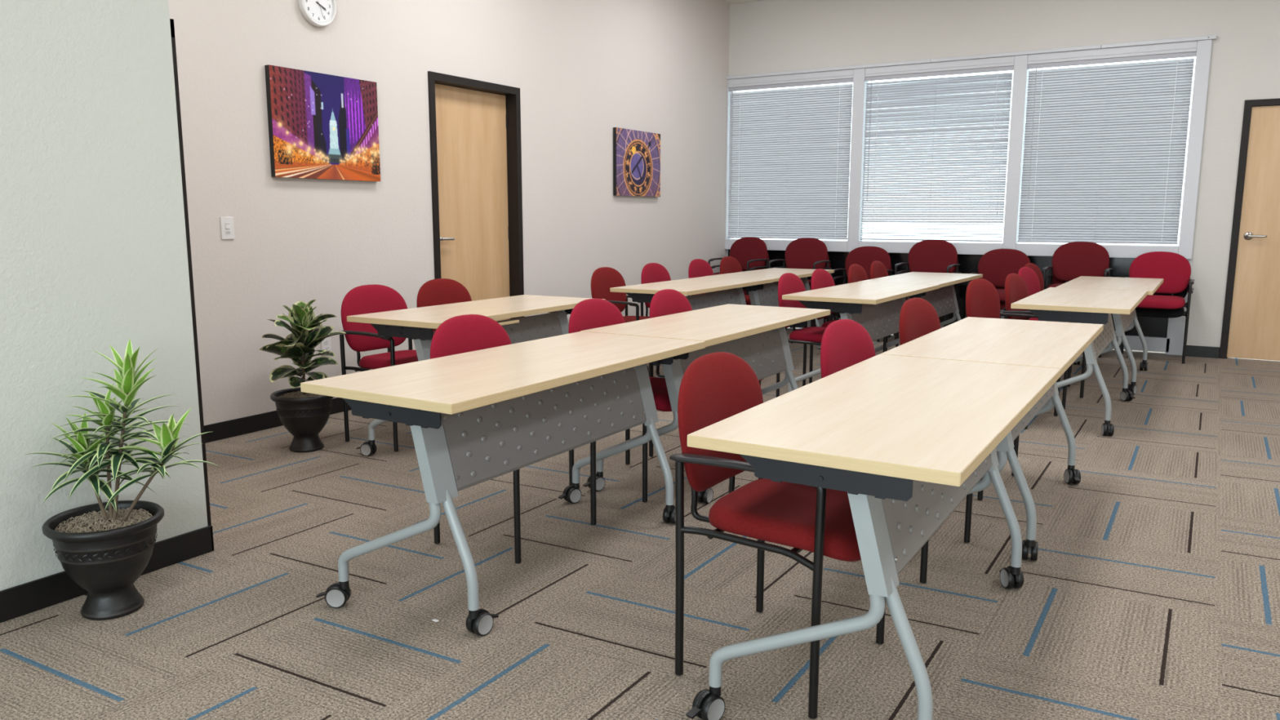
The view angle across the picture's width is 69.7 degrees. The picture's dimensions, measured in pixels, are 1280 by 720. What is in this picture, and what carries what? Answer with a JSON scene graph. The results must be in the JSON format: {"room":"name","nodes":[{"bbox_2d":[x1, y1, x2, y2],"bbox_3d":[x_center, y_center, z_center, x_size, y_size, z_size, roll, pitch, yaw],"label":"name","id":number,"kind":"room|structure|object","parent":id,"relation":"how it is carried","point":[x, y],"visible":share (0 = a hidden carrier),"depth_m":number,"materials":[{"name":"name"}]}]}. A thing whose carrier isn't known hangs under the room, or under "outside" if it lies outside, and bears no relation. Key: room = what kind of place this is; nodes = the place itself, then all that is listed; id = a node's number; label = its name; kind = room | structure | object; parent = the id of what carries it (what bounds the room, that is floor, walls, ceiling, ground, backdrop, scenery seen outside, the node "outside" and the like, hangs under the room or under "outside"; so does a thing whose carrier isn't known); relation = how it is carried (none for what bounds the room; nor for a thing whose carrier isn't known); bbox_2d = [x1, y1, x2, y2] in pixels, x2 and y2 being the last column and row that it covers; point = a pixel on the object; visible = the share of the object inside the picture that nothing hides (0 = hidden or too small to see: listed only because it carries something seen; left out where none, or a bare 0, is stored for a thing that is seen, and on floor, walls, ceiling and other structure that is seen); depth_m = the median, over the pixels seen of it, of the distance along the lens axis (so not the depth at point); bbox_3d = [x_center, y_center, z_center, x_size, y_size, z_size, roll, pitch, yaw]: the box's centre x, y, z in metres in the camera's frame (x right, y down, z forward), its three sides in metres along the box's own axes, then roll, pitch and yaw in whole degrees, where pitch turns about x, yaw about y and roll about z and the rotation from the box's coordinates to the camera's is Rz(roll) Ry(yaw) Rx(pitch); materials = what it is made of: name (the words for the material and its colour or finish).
{"room":"classroom","nodes":[
{"label":"classroom","id":0,"kind":"room"},
{"bbox_2d":[41,500,164,620],"bbox_3d":[-1.672,0.638,2.891,0.330,0.308,0.330,5,10,31],"label":"pot","id":1,"kind":"object","parent":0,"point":[104,553],"depth_m":2.83,"materials":[{"name":"black metal"}]},
{"bbox_2d":[0,0,208,591],"bbox_3d":[-3.734,-0.728,1.258,1.683,3.510,5.477,5,10,31],"label":"wall","id":2,"kind":"structure","parent":0,"point":[94,255],"depth_m":2.94,"materials":[{"name":"white paint"}]},
{"bbox_2d":[0,524,213,622],"bbox_3d":[-3.077,1.018,1.137,0.175,0.098,5.489,5,10,31],"label":"baseboard","id":3,"kind":"structure","parent":2,"relation":"attached to","point":[37,594],"depth_m":2.97,"materials":[{"name":"black plastic"}]},
{"bbox_2d":[169,18,211,525],"bbox_3d":[-2.057,-0.273,3.558,1.045,1.900,0.026,5,10,31],"label":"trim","id":4,"kind":"structure","parent":2,"relation":"in","point":[171,20],"depth_m":3.28,"materials":[{"name":"brown metal"}]},
{"bbox_2d":[168,0,736,425],"bbox_3d":[-0.980,-1.663,7.231,0.160,3.510,7.723,5,10,31],"label":"wall","id":5,"kind":"structure","parent":0,"point":[582,70],"depth_m":6.20,"materials":[{"name":"white paint"}]},
{"bbox_2d":[219,217,234,239],"bbox_3d":[-2.267,-0.724,5.048,0.012,0.122,0.078,5,10,31],"label":"light switch","id":6,"kind":"object","parent":5,"relation":"attached to","point":[227,229],"visible":1,"depth_m":5.04,"materials":[{"name":"white plastic"}]},
{"bbox_2d":[204,397,351,443],"bbox_3d":[-0.961,0.043,7.368,0.009,0.098,7.523,5,10,31],"label":"baseboard","id":7,"kind":"structure","parent":5,"relation":"attached to","point":[240,426],"depth_m":5.25,"materials":[{"name":"black plastic"}]},
{"bbox_2d":[297,0,336,26],"bbox_3d":[-1.902,-2.101,5.417,0.039,0.256,0.256,5,10,31],"label":"wall clock","id":8,"kind":"object","parent":5,"relation":"attached to","point":[319,13],"visible":1,"depth_m":5.42,"materials":[{"name":"white plastic"}]},
{"bbox_2d":[264,64,380,181],"bbox_3d":[-1.892,-1.405,5.545,0.036,0.618,0.796,5,10,31],"label":"picture","id":9,"kind":"object","parent":5,"relation":"attached to","point":[322,126],"visible":1,"depth_m":5.49,"materials":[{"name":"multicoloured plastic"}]},
{"bbox_2d":[320,336,331,351],"bbox_3d":[-1.945,-0.091,5.694,0.009,0.118,0.074,5,10,31],"label":"wall outlet","id":10,"kind":"object","parent":5,"relation":"attached to","point":[326,344],"visible":0.65,"depth_m":5.69,"materials":[{"name":"white plastic"}]},
{"bbox_2d":[427,71,524,321],"bbox_3d":[-1.399,-1.009,6.951,0.514,2.305,1.187,5,10,31],"label":"door","id":11,"kind":"structure","parent":5,"relation":"in","point":[475,125],"depth_m":6.89,"materials":[{"name":"beige wood"}]},
{"bbox_2d":[613,127,660,196],"bbox_3d":[-0.023,-1.842,8.618,0.036,0.600,0.796,5,10,31],"label":"picture","id":12,"kind":"object","parent":5,"relation":"attached to","point":[636,153],"visible":1,"depth_m":8.56,"materials":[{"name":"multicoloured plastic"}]},
{"bbox_2d":[0,327,1279,719],"bbox_3d":[1.283,0.836,3.035,9.200,0.120,13.250,5,10,31],"label":"floor","id":13,"kind":"structure","parent":0,"point":[1152,589],"depth_m":3.01,"materials":[{"name":"carpet"}]},
{"bbox_2d":[25,339,217,620],"bbox_3d":[-1.599,0.367,2.858,0.498,0.854,0.448,5,10,31],"label":"dracaena","id":14,"kind":"object","parent":13,"relation":"on","point":[104,548],"visible":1,"depth_m":2.83,"materials":[{"name":"green plant"}]},
{"bbox_2d":[259,299,345,452],"bbox_3d":[-1.775,0.084,4.846,0.413,0.797,0.379,8,12,43],"label":"rubber plant","id":15,"kind":"object","parent":13,"relation":"on","point":[304,415],"visible":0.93,"depth_m":4.81,"materials":[{"name":"green plant"}]},
{"bbox_2d":[339,284,417,451],"bbox_3d":[-1.316,0.015,5.100,0.535,0.846,0.541,6,11,33],"label":"armchair","id":16,"kind":"object","parent":13,"relation":"on","point":[365,299],"visible":0.55,"depth_m":5.07,"materials":[{"name":"red fabric"}]},
{"bbox_2d":[416,278,519,330],"bbox_3d":[-1.029,-0.064,5.610,0.535,0.846,0.541,6,11,32],"label":"armchair","id":17,"kind":"object","parent":13,"relation":"on","point":[438,291],"visible":0.07,"depth_m":5.66,"materials":[{"name":"red fabric"}]},
{"bbox_2d":[346,294,604,456],"bbox_3d":[-0.859,0.068,5.147,0.676,0.737,1.470,5,10,29],"label":"table","id":18,"kind":"object","parent":13,"relation":"on","point":[418,324],"visible":0.32,"depth_m":4.91,"materials":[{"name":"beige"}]},
{"bbox_2d":[300,331,705,635],"bbox_3d":[-0.401,0.359,3.297,0.658,0.737,1.470,5,10,31],"label":"table","id":19,"kind":"object","parent":13,"relation":"on","point":[476,417],"visible":0.97,"depth_m":2.96,"materials":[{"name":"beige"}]},
{"bbox_2d":[430,314,596,563],"bbox_3d":[-0.476,0.262,3.539,0.535,0.846,0.541,5,10,31],"label":"armchair","id":20,"kind":"object","parent":13,"relation":"on","point":[460,334],"visible":0.24,"depth_m":3.57,"materials":[{"name":"red fabric"}]},
{"bbox_2d":[568,297,671,502],"bbox_3d":[-0.016,0.151,4.246,0.535,0.846,0.541,5,10,31],"label":"armchair","id":21,"kind":"object","parent":13,"relation":"on","point":[589,313],"visible":0.14,"depth_m":4.21,"materials":[{"name":"red fabric"}]},
{"bbox_2d":[591,266,649,322],"bbox_3d":[-0.059,-0.268,6.913,0.535,0.846,0.541,5,10,31],"label":"armchair","id":22,"kind":"object","parent":13,"relation":"on","point":[603,278],"visible":0.35,"depth_m":6.96,"materials":[{"name":"red fabric"}]},
{"bbox_2d":[640,262,710,316],"bbox_3d":[0.314,-0.366,7.544,0.535,0.846,0.541,5,10,31],"label":"armchair","id":23,"kind":"object","parent":13,"relation":"on","point":[651,272],"visible":0.2,"depth_m":7.57,"materials":[{"name":"red fabric"}]},
{"bbox_2d":[609,275,773,310],"bbox_3d":[0.413,-0.215,6.956,0.649,0.737,1.470,5,10,31],"label":"table","id":24,"kind":"object","parent":13,"relation":"on","point":[735,287],"visible":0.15,"depth_m":6.78,"materials":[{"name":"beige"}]},
{"bbox_2d":[580,303,830,503],"bbox_3d":[0.378,0.165,4.541,0.618,0.737,1.470,5,10,31],"label":"table","id":25,"kind":"object","parent":13,"relation":"on","point":[757,335],"visible":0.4,"depth_m":4.41,"materials":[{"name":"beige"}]},
{"bbox_2d":[648,288,763,456],"bbox_3d":[0.352,0.063,4.811,0.535,0.846,0.541,5,10,30],"label":"armchair","id":26,"kind":"object","parent":13,"relation":"on","point":[664,302],"visible":0.11,"depth_m":4.82,"materials":[{"name":"red fabric"}]},
{"bbox_2d":[688,258,751,305],"bbox_3d":[0.734,-0.477,8.252,0.535,0.846,0.541,5,10,31],"label":"armchair","id":27,"kind":"object","parent":13,"relation":"on","point":[698,268],"visible":0.16,"depth_m":8.29,"materials":[{"name":"red fabric"}]},
{"bbox_2d":[719,256,777,302],"bbox_3d":[1.060,-0.562,8.796,0.535,0.846,0.541,5,10,31],"label":"armchair","id":28,"kind":"object","parent":13,"relation":"on","point":[728,264],"visible":0.19,"depth_m":8.84,"materials":[{"name":"red fabric"}]},
{"bbox_2d":[706,267,834,349],"bbox_3d":[1.168,-0.410,8.209,0.667,0.737,1.470,5,10,31],"label":"table","id":29,"kind":"object","parent":13,"relation":"on","point":[766,295],"visible":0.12,"depth_m":7.89,"materials":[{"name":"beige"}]},
{"bbox_2d":[669,351,885,719],"bbox_3d":[0.408,0.422,2.525,0.535,0.846,0.541,6,11,33],"label":"armchair","id":30,"kind":"object","parent":13,"relation":"on","point":[714,388],"visible":0.63,"depth_m":2.44,"materials":[{"name":"red fabric"}]},
{"bbox_2d":[776,272,839,397],"bbox_3d":[1.223,-0.157,6.220,0.535,0.846,0.541,5,10,31],"label":"armchair","id":31,"kind":"object","parent":13,"relation":"on","point":[788,282],"visible":0.36,"depth_m":6.17,"materials":[{"name":"red fabric"}]},
{"bbox_2d":[808,268,886,383],"bbox_3d":[1.536,-0.235,6.714,0.535,0.846,0.541,5,10,31],"label":"armchair","id":32,"kind":"object","parent":13,"relation":"on","point":[820,277],"visible":0.21,"depth_m":6.72,"materials":[{"name":"red fabric"}]},
{"bbox_2d":[782,281,939,392],"bbox_3d":[1.556,-0.119,6.354,0.615,0.737,1.470,6,11,32],"label":"table","id":33,"kind":"object","parent":13,"relation":"on","point":[879,313],"visible":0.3,"depth_m":6.10,"materials":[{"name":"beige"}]},
{"bbox_2d":[831,264,892,342],"bbox_3d":[2.255,-0.646,9.337,0.541,0.846,0.535,5,10,31],"label":"armchair","id":34,"kind":"object","parent":13,"relation":"on","point":[891,268],"visible":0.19,"depth_m":9.36,"materials":[{"name":"black plastic"}]},
{"bbox_2d":[828,246,893,320],"bbox_3d":[2.229,-0.717,9.283,0.541,0.846,0.535,5,10,31],"label":"armchair","id":35,"kind":"object","parent":34,"relation":"on","point":[864,256],"visible":0.3,"depth_m":9.42,"materials":[{"name":"red fabric"}]},
{"bbox_2d":[685,354,1061,719],"bbox_3d":[0.752,0.464,2.633,0.630,0.737,1.470,5,10,31],"label":"table","id":36,"kind":"object","parent":13,"relation":"on","point":[907,439],"visible":1,"depth_m":2.18,"materials":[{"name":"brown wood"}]},
{"bbox_2d":[848,263,898,346],"bbox_3d":[1.959,-0.343,7.408,0.535,0.846,0.541,5,10,31],"label":"armchair","id":37,"kind":"object","parent":13,"relation":"on","point":[856,273],"visible":0.09,"depth_m":7.43,"materials":[{"name":"red fabric"}]},
{"bbox_2d":[870,260,888,351],"bbox_3d":[2.270,-0.426,7.937,0.535,0.846,0.541,5,10,31],"label":"armchair","id":38,"kind":"object","parent":13,"relation":"on","point":[877,269],"visible":0.13,"depth_m":7.98,"materials":[{"name":"red fabric"}]},
{"bbox_2d":[820,319,973,582],"bbox_3d":[0.955,0.290,3.368,0.535,0.846,0.541,7,11,36],"label":"armchair","id":39,"kind":"object","parent":13,"relation":"on","point":[845,343],"visible":0.13,"depth_m":3.42,"materials":[{"name":"fabric"}]},
{"bbox_2d":[859,271,982,347],"bbox_3d":[2.333,-0.313,7.595,0.610,0.737,1.470,6,11,32],"label":"table","id":40,"kind":"object","parent":13,"relation":"on","point":[944,300],"visible":0.33,"depth_m":7.59,"materials":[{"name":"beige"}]},
{"bbox_2d":[894,270,959,339],"bbox_3d":[2.820,-0.592,9.001,0.541,0.846,0.535,5,10,31],"label":"armchair","id":41,"kind":"object","parent":13,"relation":"on","point":[958,270],"visible":0.02,"depth_m":9.02,"materials":[{"name":"black metal"}]},
{"bbox_2d":[893,260,960,335],"bbox_3d":[2.795,-0.664,8.946,0.541,0.846,0.535,5,10,31],"label":"armchair","id":42,"kind":"object","parent":41,"relation":"on","point":[902,271],"visible":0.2,"depth_m":8.96,"materials":[{"name":"black plastic"}]},
{"bbox_2d":[894,239,959,327],"bbox_3d":[2.769,-0.735,8.892,0.541,0.846,0.535,5,10,31],"label":"armchair","id":43,"kind":"object","parent":42,"relation":"on","point":[931,255],"visible":0.48,"depth_m":9.02,"materials":[{"name":"red fabric"}]},
{"bbox_2d":[898,297,1019,500],"bbox_3d":[1.498,0.148,4.279,0.535,0.846,0.541,7,11,38],"label":"armchair","id":44,"kind":"object","parent":13,"relation":"on","point":[918,317],"visible":0.14,"depth_m":4.34,"materials":[{"name":"red fabric"}]},
{"bbox_2d":[968,281,1005,309],"bbox_3d":[3.386,-0.539,8.664,0.541,0.846,0.535,5,10,31],"label":"armchair","id":45,"kind":"object","parent":13,"relation":"on","point":[1002,305],"visible":0.12,"depth_m":8.41,"materials":[{"name":"red fabric"}]},
{"bbox_2d":[964,248,1030,318],"bbox_3d":[3.360,-0.610,8.610,0.541,0.846,0.535,5,10,31],"label":"armchair","id":46,"kind":"object","parent":45,"relation":"on","point":[995,265],"visible":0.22,"depth_m":8.76,"materials":[{"name":"red fabric"}]},
{"bbox_2d":[880,316,1103,560],"bbox_3d":[1.513,0.269,3.883,0.625,0.737,1.470,5,10,31],"label":"table","id":47,"kind":"object","parent":13,"relation":"on","point":[1042,344],"visible":0.46,"depth_m":3.63,"materials":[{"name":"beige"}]},
{"bbox_2d":[965,278,1064,428],"bbox_3d":[2.292,-0.063,5.628,0.535,0.846,0.541,8,12,43],"label":"armchair","id":48,"kind":"object","parent":13,"relation":"on","point":[982,297],"visible":0.26,"depth_m":5.73,"materials":[{"name":"red fabric"}]},
{"bbox_2d":[1002,273,1085,409],"bbox_3d":[2.735,-0.148,6.173,0.535,0.846,0.541,7,11,37],"label":"armchair","id":49,"kind":"object","parent":13,"relation":"on","point":[1015,288],"visible":0.26,"depth_m":6.20,"materials":[{"name":"red fabric"}]},
{"bbox_2d":[1017,266,1086,386],"bbox_3d":[3.153,-0.274,6.973,0.535,0.846,0.541,8,12,40],"label":"armchair","id":50,"kind":"object","parent":13,"relation":"on","point":[1028,274],"visible":0.16,"depth_m":7.08,"materials":[{"name":"red fabric"}]},
{"bbox_2d":[1024,262,1086,373],"bbox_3d":[3.437,-0.364,7.554,0.535,0.846,0.541,8,12,40],"label":"armchair","id":51,"kind":"object","parent":13,"relation":"on","point":[1033,266],"visible":0.09,"depth_m":7.73,"materials":[{"name":"red fabric"}]},
{"bbox_2d":[1045,279,1101,357],"bbox_3d":[3.951,-0.485,8.328,0.541,0.846,0.535,5,10,31],"label":"armchair","id":52,"kind":"object","parent":13,"relation":"on","point":[1046,284],"visible":0.11,"depth_m":8.35,"materials":[{"name":"black plastic"}]},
{"bbox_2d":[1044,264,1109,288],"bbox_3d":[3.925,-0.557,8.273,0.541,0.846,0.535,5,10,31],"label":"armchair","id":53,"kind":"object","parent":52,"relation":"on","point":[1055,280],"visible":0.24,"depth_m":8.49,"materials":[{"name":"black plastic"}]},
{"bbox_2d":[1042,241,1112,288],"bbox_3d":[3.900,-0.628,8.219,0.541,0.846,0.535,5,10,31],"label":"armchair","id":54,"kind":"object","parent":53,"relation":"on","point":[1070,261],"visible":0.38,"depth_m":8.35,"materials":[{"name":"red fabric"}]},
{"bbox_2d":[1010,287,1147,435],"bbox_3d":[2.776,-0.033,5.815,0.633,0.737,1.470,6,10,31],"label":"table","id":55,"kind":"object","parent":13,"relation":"on","point":[1080,305],"visible":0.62,"depth_m":5.29,"materials":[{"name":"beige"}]},
{"bbox_2d":[1055,275,1163,394],"bbox_3d":[3.591,-0.223,7.032,0.610,0.737,1.470,6,10,31],"label":"table","id":56,"kind":"object","parent":13,"relation":"on","point":[1122,322],"visible":0.5,"depth_m":6.79,"materials":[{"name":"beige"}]},
{"bbox_2d":[1120,276,1194,363],"bbox_3d":[4.495,-0.434,8.004,0.541,0.846,0.535,5,10,31],"label":"armchair","id":57,"kind":"object","parent":13,"relation":"on","point":[1140,312],"visible":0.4,"depth_m":7.79,"materials":[{"name":"black fabric"}]},
{"bbox_2d":[1119,251,1195,355],"bbox_3d":[4.469,-0.505,7.950,0.541,0.846,0.535,5,10,31],"label":"armchair","id":58,"kind":"object","parent":57,"relation":"on","point":[1175,269],"visible":0.67,"depth_m":8.03,"materials":[{"name":"red fabric"}]},
{"bbox_3d":[1.107,-0.754,10.020,0.541,0.846,0.535,7,11,37],"label":"armchair","id":59,"kind":"object","parent":13,"relation":"on","visible":0},
{"bbox_2d":[711,252,771,294],"bbox_3d":[1.081,-0.826,9.966,0.541,0.846,0.535,7,11,37],"label":"armchair","id":60,"kind":"object","parent":59,"relation":"on","point":[764,267],"visible":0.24,"depth_m":9.94,"materials":[{"name":"black plastic"}]},
{"bbox_2d":[707,236,769,294],"bbox_3d":[1.055,-0.897,9.911,0.541,0.846,0.535,7,11,37],"label":"armchair","id":61,"kind":"object","parent":60,"relation":"on","point":[749,251],"visible":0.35,"depth_m":10.01,"materials":[{"name":"red fabric"}]},
{"bbox_3d":[1.698,-0.698,9.668,0.541,0.846,0.535,5,10,31],"label":"armchair","id":62,"kind":"object","parent":13,"relation":"on","visible":0},
{"bbox_2d":[774,254,831,321],"bbox_3d":[1.673,-0.770,9.614,0.541,0.846,0.535,5,10,31],"label":"armchair","id":63,"kind":"object","parent":62,"relation":"on","point":[828,259],"visible":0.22,"depth_m":9.63,"materials":[{"name":"black plastic"}]},
{"bbox_2d":[768,237,830,319],"bbox_3d":[1.647,-0.841,9.559,0.541,0.846,0.535,5,10,31],"label":"armchair","id":64,"kind":"object","parent":63,"relation":"on","point":[810,253],"visible":0.44,"depth_m":9.69,"materials":[{"name":"red fabric"}]},
{"bbox_2d":[720,0,764,4],"bbox_3d":[1.330,-2.735,2.448,9.100,0.104,13.250,5,10,31],"label":"ceiling","id":65,"kind":"structure","parent":0,"point":[728,2],"depth_m":9.85,"materials":[{"name":"paint"}]},
{"bbox_2d":[728,0,1279,346],"bbox_3d":[4.702,-1.803,8.165,8.920,3.510,0.160,5,10,31],"label":"wall","id":66,"kind":"structure","parent":0,"point":[766,36],"depth_m":8.33,"materials":[{"name":"white paint"}]},
{"bbox_2d":[724,69,853,328],"bbox_3d":[1.604,-1.697,10.014,1.425,2.720,0.136,5,10,31],"label":"window","id":67,"kind":"structure","parent":66,"relation":"in","point":[837,253],"depth_m":9.88,"materials":[{"name":"white metal"}]},
{"bbox_2d":[727,78,853,239],"bbox_3d":[1.586,-2.136,9.902,1.413,1.642,0.046,5,10,31],"label":"window blind","id":68,"kind":"object","parent":67,"relation":"attached to","point":[789,155],"visible":1,"depth_m":9.89,"materials":[{"name":"grey plastic"}]},
{"bbox_2d":[847,55,1014,334],"bbox_3d":[2.876,-1.577,9.257,1.545,2.720,0.136,5,10,31],"label":"window","id":69,"kind":"structure","parent":66,"relation":"in","point":[969,254],"depth_m":9.38,"materials":[{"name":"white metal"}]},
{"bbox_2d":[860,66,1013,241],"bbox_3d":[2.905,-2.012,9.119,1.425,1.642,0.050,5,10,31],"label":"window blind","id":70,"kind":"object","parent":69,"relation":"attached to","point":[975,186],"visible":1,"depth_m":9.10,"materials":[{"name":"grey plastic"}]},
{"bbox_2d":[726,35,1217,79],"bbox_3d":[2.926,-2.921,8.948,4.578,0.032,0.053,5,10,31],"label":"trim","id":71,"kind":"structure","parent":66,"relation":"attached to","point":[1209,37],"depth_m":8.70,"materials":[{"name":"white wood"}]},
{"bbox_2d":[1000,39,1212,355],"bbox_3d":[4.214,-1.450,8.461,1.578,2.720,0.136,5,10,31],"label":"window","id":72,"kind":"structure","parent":66,"relation":"in","point":[1166,335],"depth_m":8.33,"materials":[{"name":"white metal"}]},
{"bbox_2d":[1017,51,1196,244],"bbox_3d":[4.195,-1.889,8.350,1.352,1.642,0.046,5,10,31],"label":"window blind","id":73,"kind":"object","parent":72,"relation":"attached to","point":[1104,148],"visible":1,"depth_m":8.34,"materials":[{"name":"grey plastic"}]},
{"bbox_2d":[1185,345,1220,358],"bbox_3d":[6.605,0.077,7.199,4.052,0.098,0.009,5,10,31],"label":"baseboard","id":74,"kind":"structure","parent":66,"relation":"attached to","point":[1191,350],"depth_m":8.15,"materials":[{"name":"black plastic"}]},
{"bbox_2d":[1218,97,1279,360],"bbox_3d":[5.559,-1.070,7.710,1.000,2.205,0.180,5,10,31],"label":"door","id":75,"kind":"structure","parent":66,"relation":"in","point":[1251,326],"depth_m":7.86,"materials":[{"name":"beige wood"}]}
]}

